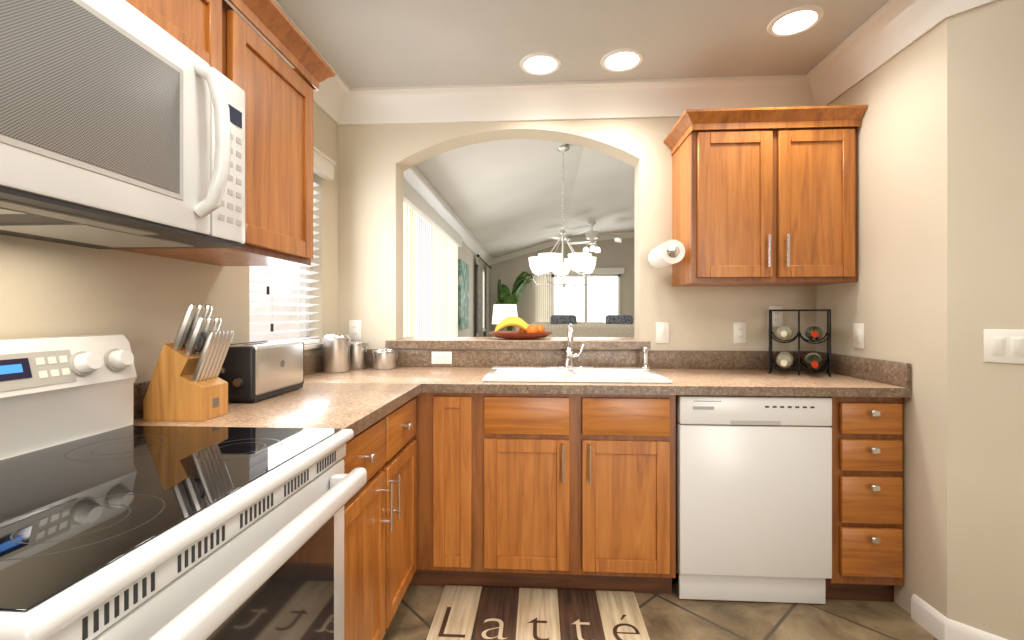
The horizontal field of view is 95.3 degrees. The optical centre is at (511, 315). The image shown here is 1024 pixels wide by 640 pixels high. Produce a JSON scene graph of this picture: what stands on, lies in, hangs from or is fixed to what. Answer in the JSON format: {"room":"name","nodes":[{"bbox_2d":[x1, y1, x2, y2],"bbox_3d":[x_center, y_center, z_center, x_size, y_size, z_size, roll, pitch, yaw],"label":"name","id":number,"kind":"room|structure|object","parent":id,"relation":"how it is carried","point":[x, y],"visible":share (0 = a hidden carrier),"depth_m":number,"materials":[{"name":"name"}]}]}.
{"room":"kitchen","nodes":[
{"label":"kitchen","id":0,"kind":"room"},
{"bbox_2d":[0,102,486,383],"bbox_3d":[-0.955,-0.743,4.377,0.120,3.900,12.440,0,0,3],"label":"wall","id":1,"kind":"structure","parent":0,"point":[140,302],"depth_m":1.40,"materials":[{"name":"paint"}]},
{"bbox_2d":[126,0,230,79],"bbox_3d":[-0.919,-0.735,0.998,0.348,0.313,0.430,0,0,3],"label":"upper cabinet","id":2,"kind":"object","parent":1,"relation":"attached to","point":[225,38],"depth_m":1.12,"materials":[{"name":"brown wood"}]},
{"bbox_2d":[0,0,244,248],"bbox_3d":[-0.867,-0.372,0.830,0.470,0.406,0.756,0,0,3],"label":"microwave","id":3,"kind":"object","parent":2,"relation":"attached to","point":[122,124],"visible":1,"depth_m":0.84,"materials":[{"name":"white plastic"}]},
{"bbox_2d":[115,0,322,265],"bbox_3d":[-0.892,-0.535,1.454,0.348,0.713,0.476,0,0,3],"label":"upper cabinet","id":4,"kind":"object","parent":1,"relation":"attached to","point":[278,95],"depth_m":1.43,"materials":[{"name":"brown wood"}]},
{"bbox_2d":[225,0,352,124],"bbox_3d":[-1.069,-1.165,0.477,0.115,0.155,4.400,0,0,3],"label":"crown molding","id":5,"kind":"structure","parent":1,"relation":"attached to","point":[334,96],"depth_m":2.47,"materials":[{"name":"white paint"}]},
{"bbox_2d":[250,146,335,349],"bbox_3d":[-1.047,-0.327,2.169,0.158,0.992,0.710,0,0,3],"label":"window blind","id":6,"kind":"object","parent":1,"relation":"attached to","point":[323,165],"visible":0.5,"depth_m":2.31,"materials":[{"name":"white plastic"}]},
{"bbox_2d":[403,178,461,336],"bbox_3d":[-0.820,0.057,4.785,0.098,2.240,3.130,0,0,3],"label":"vertical blind","id":7,"kind":"object","parent":1,"relation":"attached to","point":[418,205],"visible":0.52,"depth_m":4.55,"materials":[{"name":"white"}]},
{"bbox_2d":[403,165,493,264],"bbox_3d":[-0.703,-1.165,6.642,0.115,0.155,7.649,0,0,3],"label":"crown molding","id":8,"kind":"structure","parent":1,"relation":"attached to","point":[415,179],"depth_m":5.24,"materials":[{"name":"white wood"}]},
{"bbox_2d":[458,259,468,329],"bbox_3d":[-0.720,-0.293,7.003,0.033,1.000,0.770,0,0,3],"label":"framed picture","id":9,"kind":"object","parent":1,"relation":"attached to","point":[463,294],"visible":0.96,"depth_m":6.86},
{"bbox_2d":[477,265,485,332],"bbox_3d":[-0.591,-0.298,9.064,0.048,1.250,1.040,0,0,3],"label":"window","id":10,"kind":"structure","parent":1,"relation":"in","point":[484,329],"depth_m":9.49,"materials":[{"name":"white"}]},
{"bbox_2d":[477,254,491,267],"bbox_3d":[-0.527,-1.023,9.060,0.056,0.056,2.053,0,0,3],"label":"curtain rod","id":11,"kind":"object","parent":1,"relation":"attached to","point":[478,255],"depth_m":8.70,"materials":[{"name":"black metal"}]},
{"bbox_2d":[478,259,482,336],"bbox_3d":[-0.564,0.087,8.376,0.036,2.160,0.430,0,0,3],"label":"curtain","id":12,"kind":"object","parent":11,"relation":"hanging from","point":[480,296],"depth_m":8.25,"materials":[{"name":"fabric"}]},
{"bbox_2d":[487,267,490,336],"bbox_3d":[-0.483,0.087,9.744,0.036,2.160,0.430,0,0,3],"label":"curtain","id":13,"kind":"object","parent":11,"relation":"hanging from","point":[488,268],"depth_m":9.55,"materials":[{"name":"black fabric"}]},
{"bbox_2d":[415,139,633,258],"bbox_3d":[1.734,-1.618,6.481,5.240,0.840,7.920,0,0,3],"label":"ceiling","id":14,"kind":"structure","parent":0,"point":[501,197],"depth_m":5.78,"materials":[{"name":"paint"}]},
{"bbox_2d":[529,145,596,287],"bbox_3d":[0.496,-0.948,4.562,0.671,1.369,0.654,0,0,3],"label":"pendant chandelier","id":15,"kind":"object","parent":14,"relation":"hanging from","point":[559,265],"visible":1,"depth_m":4.48,"materials":[{"name":"white glass"}]},
{"bbox_2d":[548,222,630,252],"bbox_3d":[1.438,-1.458,8.720,1.571,0.560,1.605,0,0,3],"label":"ceiling fan","id":16,"kind":"object","parent":14,"relation":"hanging from","point":[591,235],"visible":1,"depth_m":8.70,"materials":[{"name":"white metal"}]},
{"bbox_2d":[489,238,633,336],"bbox_3d":[1.966,-0.743,10.375,5.240,3.900,0.120,0,0,3],"label":"wall","id":17,"kind":"structure","parent":0,"point":[535,303],"depth_m":10.39,"materials":[{"name":"paint"}]},
{"bbox_2d":[493,232,633,263],"bbox_3d":[2.021,-1.541,10.297,4.880,0.856,0.030,0,0,3],"label":"crown molding","id":18,"kind":"structure","parent":17,"relation":"attached to","point":[606,236],"depth_m":10.35,"materials":[{"name":"white"}]},
{"bbox_2d":[545,268,623,322],"bbox_3d":[1.464,0.087,10.282,1.970,2.240,0.120,0,0,3],"label":"window","id":19,"kind":"structure","parent":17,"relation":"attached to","point":[596,298],"depth_m":10.31,"materials":[{"name":"white"}]},
{"bbox_2d":[338,117,815,350],"bbox_3d":[1.510,-0.743,2.703,5.240,3.900,0.451,0,0,3],"label":"wall","id":20,"kind":"structure","parent":0,"point":[375,161],"depth_m":2.61,"materials":[{"name":"paint"}]},
{"bbox_2d":[349,320,360,339],"bbox_3d":[-0.896,0.087,2.666,0.070,0.115,0.008,0,0,3],"label":"electrical outlet","id":21,"kind":"object","parent":20,"relation":"attached to","point":[354,329],"visible":0.88,"depth_m":2.66,"materials":[{"name":"white plastic"}]},
{"bbox_2d":[432,351,451,363],"bbox_3d":[-0.394,0.239,2.614,0.115,0.070,0.008,0,0,3],"label":"outlet","id":22,"kind":"object","parent":20,"relation":"attached to","point":[441,357],"visible":1,"depth_m":2.61,"materials":[{"name":"white plastic"}]},
{"bbox_2d":[489,316,551,338],"bbox_3d":[0.052,0.073,2.785,0.380,0.133,0.380,0,0,3],"label":"fruit bowl","id":23,"kind":"object","parent":20,"relation":"on","point":[526,331],"visible":1,"depth_m":2.75,"materials":[{"name":"brown wood"}]},
{"bbox_2d":[349,75,804,124],"bbox_3d":[0.380,-1.165,2.537,2.524,0.155,0.115,0,0,3],"label":"crown molding","id":24,"kind":"structure","parent":20,"relation":"attached to","point":[639,98],"depth_m":2.54,"materials":[{"name":"white"}]},
{"bbox_2d":[656,322,668,342],"bbox_3d":[0.826,0.097,2.562,0.070,0.115,0.012,0,0,3],"label":"light switch","id":25,"kind":"object","parent":20,"relation":"attached to","point":[662,332],"visible":1,"depth_m":2.56,"materials":[{"name":"white plastic"}]},
{"bbox_2d":[733,322,745,343],"bbox_3d":[1.240,0.097,2.539,0.070,0.115,0.008,0,0,3],"label":"electrical outlet","id":26,"kind":"object","parent":20,"relation":"attached to","point":[739,332],"visible":1,"depth_m":2.54,"materials":[{"name":"white plastic"}]},
{"bbox_2d":[663,105,867,286],"bbox_3d":[1.224,-0.556,2.344,0.810,0.799,0.398,0,0,3],"label":"upper cabinet","id":27,"kind":"object","parent":20,"relation":"attached to","point":[764,196],"visible":1,"depth_m":2.20,"materials":[{"name":"brown wood"}]},
{"bbox_2d":[648,240,684,268],"bbox_3d":[0.799,-0.308,2.392,0.139,0.116,0.296,0,0,3],"label":"paper towel roll","id":28,"kind":"object","parent":27,"relation":"attached to","point":[667,253],"visible":1,"depth_m":2.26,"materials":[{"name":"white paper"}]},
{"bbox_2d":[769,306,782,326],"bbox_3d":[1.429,0.007,2.528,0.070,0.115,0.008,0,0,3],"label":"electrical outlet","id":29,"kind":"object","parent":20,"relation":"attached to","point":[777,318],"visible":0.65,"depth_m":2.52,"materials":[{"name":"white plastic"}]},
{"bbox_2d":[277,0,888,87],"bbox_3d":[0.492,-1.293,0.324,3.490,0.100,4.520,0,0,3],"label":"ceiling","id":30,"kind":"structure","parent":0,"point":[374,43],"depth_m":2.09,"materials":[{"name":"paint"}]},
{"bbox_2d":[520,52,561,74],"bbox_3d":[0.141,-1.238,2.309,0.208,0.008,0.208,0,0,3],"label":"recessed light","id":31,"kind":"object","parent":30,"relation":"in","point":[550,63],"visible":1,"depth_m":2.30,"materials":[{"name":"white glass"}]},
{"bbox_2d":[600,48,643,71],"bbox_3d":[0.536,-1.238,2.275,0.208,0.008,0.208,0,0,3],"label":"recessed light","id":32,"kind":"object","parent":30,"relation":"in","point":[622,59],"visible":1,"depth_m":2.26,"materials":[{"name":"white glass"}]},
{"bbox_2d":[767,5,823,36],"bbox_3d":[1.196,-1.238,1.976,0.208,0.008,0.208,0,0,3],"label":"recessed light","id":33,"kind":"object","parent":30,"relation":"in","point":[794,21],"visible":1,"depth_m":1.96,"materials":[{"name":"white glass"}]},
{"bbox_2d":[383,572,936,639],"bbox_3d":[0.497,1.237,0.399,3.490,0.060,4.670,0,0,3],"label":"floor","id":34,"kind":"structure","parent":0,"point":[673,616],"depth_m":1.85,"materials":[{"name":"tile"}]},
{"bbox_2d":[0,335,366,639],"bbox_3d":[-0.728,0.629,0.822,0.715,1.156,0.754,0,0,3],"label":"range","id":35,"kind":"object","parent":34,"relation":"on","point":[114,525],"visible":1,"depth_m":0.81,"materials":[{"name":"white metal"}]},
{"bbox_2d":[342,393,421,639],"bbox_3d":[-0.741,0.769,1.639,0.629,0.876,0.861,0,0,3],"label":"base cabinet","id":36,"kind":"object","parent":34,"relation":"on","point":[383,520],"depth_m":1.55,"materials":[{"name":"brown wood"}]},
{"bbox_2d":[130,357,425,436],"bbox_3d":[-0.726,0.262,1.608,0.660,0.137,0.801,0,0,3],"label":"countertop","id":37,"kind":"structure","parent":36,"relation":"on","point":[357,401],"depth_m":1.56,"materials":[{"name":"stone"}]},
{"bbox_2d":[143,304,233,420],"bbox_3d":[-0.916,0.129,1.334,0.195,0.323,0.105,0,0,3],"label":"knife block","id":38,"kind":"object","parent":37,"relation":"on","point":[187,383],"visible":1,"depth_m":1.29,"materials":[{"name":"brown wood"}]},
{"bbox_2d":[218,340,303,401],"bbox_3d":[-0.921,0.196,1.700,0.171,0.192,0.352,0,0,3],"label":"toaster","id":39,"kind":"object","parent":37,"relation":"on","point":[255,371],"visible":0.79,"depth_m":1.59,"materials":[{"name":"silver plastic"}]},
{"bbox_2d":[304,349,911,396],"bbox_3d":[0.304,0.262,2.272,2.638,0.137,0.647,0,0,3],"label":"countertop","id":40,"kind":"structure","parent":36,"relation":"on","point":[723,373],"depth_m":2.19,"materials":[{"name":"stone"}]},
{"bbox_2d":[322,334,350,372],"bbox_3d":[-0.902,0.196,2.409,0.144,0.190,0.136,0,0,3],"label":"canister","id":41,"kind":"object","parent":40,"relation":"on","point":[335,353],"visible":1,"depth_m":2.35,"materials":[{"name":"silver metal"}]},
{"bbox_2d":[350,341,367,368],"bbox_3d":[-0.849,0.217,2.563,0.119,0.147,0.111,0,0,3],"label":"canister","id":42,"kind":"object","parent":40,"relation":"on","point":[358,354],"visible":0.73,"depth_m":2.52,"materials":[{"name":"silver metal"}]},
{"bbox_2d":[372,349,397,369],"bbox_3d":[-0.694,0.241,2.554,0.140,0.099,0.132,0,0,3],"label":"canister","id":43,"kind":"object","parent":40,"relation":"on","point":[383,359],"visible":0.96,"depth_m":2.50,"materials":[{"name":"silver metal"}]},
{"bbox_2d":[482,324,672,382],"bbox_3d":[0.298,0.250,2.274,0.832,0.412,0.520,0,0,3],"label":"sink","id":44,"kind":"object","parent":40,"relation":"in","point":[568,371],"visible":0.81,"depth_m":2.40,"materials":[{"name":"white ceramic"}]},
{"bbox_2d":[769,309,830,376],"bbox_3d":[1.420,0.132,2.311,0.258,0.319,0.300,0,0,31],"label":"wine rack","id":45,"kind":"object","parent":40,"relation":"on","point":[813,333],"visible":0.98,"depth_m":2.27,"materials":[{"name":"black metal"}]},
{"bbox_2d":[426,585,649,639],"bbox_3d":[0.101,1.201,1.802,0.826,0.010,0.493,0,0,3],"label":"rug","id":46,"kind":"object","parent":34,"relation":"on","point":[515,610],"visible":1,"depth_m":1.87,"materials":[{"name":"fabric"}]},
{"bbox_2d":[438,607,464,637],"bbox_3d":[-0.220,1.195,1.821,0.101,0.001,0.175,0,0,3],"label":"letter","id":47,"kind":"object","parent":46,"relation":"on","point":[443,625],"visible":1,"depth_m":1.77,"materials":[{"name":"brown carpet"}]},
{"bbox_2d":[482,618,505,639],"bbox_3d":[-0.063,1.195,1.780,0.103,0.001,0.117,0,0,3],"label":"letter","id":48,"kind":"object","parent":46,"relation":"on","point":[499,636],"visible":1,"depth_m":1.77,"materials":[{"name":"beige fabric"}]},
{"bbox_2d":[528,618,548,639],"bbox_3d":[0.102,1.195,1.779,0.085,0.001,0.134,0,0,3],"label":"letter","id":49,"kind":"object","parent":46,"relation":"on","point":[535,621],"visible":1,"depth_m":1.79,"materials":[{"name":"brown fabric"}]},
{"bbox_2d":[571,619,589,639],"bbox_3d":[0.267,1.195,1.769,0.085,0.001,0.134,0,0,3],"label":"letter","id":50,"kind":"object","parent":46,"relation":"on","point":[577,622],"visible":1,"depth_m":1.80,"materials":[{"name":"beige carpet"}]},
{"bbox_2d":[613,615,639,639],"bbox_3d":[0.432,1.195,1.778,0.102,0.001,0.170,0,0,3],"label":"letter","id":51,"kind":"object","parent":46,"relation":"on","point":[615,632],"visible":1,"depth_m":1.77,"materials":[{"name":"brown fabric"}]},
{"bbox_2d":[676,395,831,603],"bbox_3d":[1.022,0.770,2.234,0.612,0.862,0.622,0,0,3],"label":"dishwasher","id":52,"kind":"object","parent":34,"relation":"on","point":[753,498],"visible":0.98,"depth_m":1.93,"materials":[{"name":"white plastic"}]},
{"bbox_2d":[825,397,903,601],"bbox_3d":[1.479,0.769,2.213,0.288,0.876,0.629,0,0,3],"label":"base cabinet","id":53,"kind":"object","parent":34,"relation":"on","point":[868,432],"depth_m":1.90,"materials":[{"name":"brown wood"}]},
{"bbox_2d":[816,0,1023,639],"bbox_3d":[1.872,-0.068,0.242,0.726,2.550,4.520,0,0,3],"label":"wall","id":54,"kind":"structure","parent":0,"point":[933,292],"depth_m":1.70,"materials":[{"name":"paint"}]},
{"bbox_2d":[853,323,863,348],"bbox_3d":[1.617,0.097,2.181,0.012,0.115,0.070,0,0,3],"label":"light switch","id":55,"kind":"object","parent":54,"relation":"attached to","point":[858,335],"visible":1,"depth_m":2.17,"materials":[{"name":"white plastic"}]},
{"bbox_2d":[805,0,997,105],"bbox_3d":[1.776,-1.165,1.709,0.592,0.155,1.324,0,0,3],"label":"crown molding","id":56,"kind":"structure","parent":54,"relation":"attached to","point":[886,32],"depth_m":2.00,"materials":[{"name":"white"}]},
{"bbox_2d":[911,594,1006,639],"bbox_3d":[1.857,1.159,1.464,0.580,0.096,0.762,0,0,3],"label":"baseboard","id":57,"kind":"structure","parent":54,"relation":"attached to","point":[935,623],"depth_m":1.72,"materials":[{"name":"white wood"}]},
{"bbox_2d":[984,329,1023,363],"bbox_3d":[1.707,0.107,1.576,0.012,0.115,0.162,0,0,-42],"label":"light switch","id":58,"kind":"object","parent":54,"relation":"attached to","point":[1003,346],"visible":1,"depth_m":1.60,"materials":[{"name":"white plastic"}]},
{"bbox_3d":[1.739,1.237,6.556,5.240,0.060,7.770,0,0,3],"label":"floor","id":59,"kind":"structure","parent":0,"visible":0},
{"bbox_2d":[492,304,517,330],"bbox_3d":[-0.107,0.522,7.182,0.500,1.370,0.500,0,0,3],"label":"table lamp","id":60,"kind":"object","parent":59,"relation":"on","point":[501,312],"visible":0.21,"depth_m":7.02,"materials":[{"name":"white fabric"}]},
{"bbox_2d":[496,272,532,330],"bbox_3d":[0.052,0.132,9.659,0.763,2.151,0.972,0,0,3],"label":"palm plant","id":61,"kind":"object","parent":59,"relation":"on","point":[505,296],"visible":0.5,"depth_m":9.62,"materials":[{"name":"green plant"}]},
{"bbox_2d":[515,315,633,336],"bbox_3d":[1.275,0.603,8.027,2.400,1.209,0.950,0,0,3],"label":"sofa","id":62,"kind":"object","parent":59,"relation":"on","point":[611,326],"visible":0.15,"depth_m":7.58,"materials":[{"name":"fabric"}]},
{"label":"outside","id":63,"kind":"structure","parent":0,"visible":0},
{"bbox_2d":[250,266,299,340],"bbox_3d":[-1.428,-0.343,2.151,0.001,2.100,1.900,0,0,3],"label":"window","id":64,"kind":"structure","parent":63,"point":[267,327],"depth_m":2.74,"materials":[{"name":"white"}]}
]}

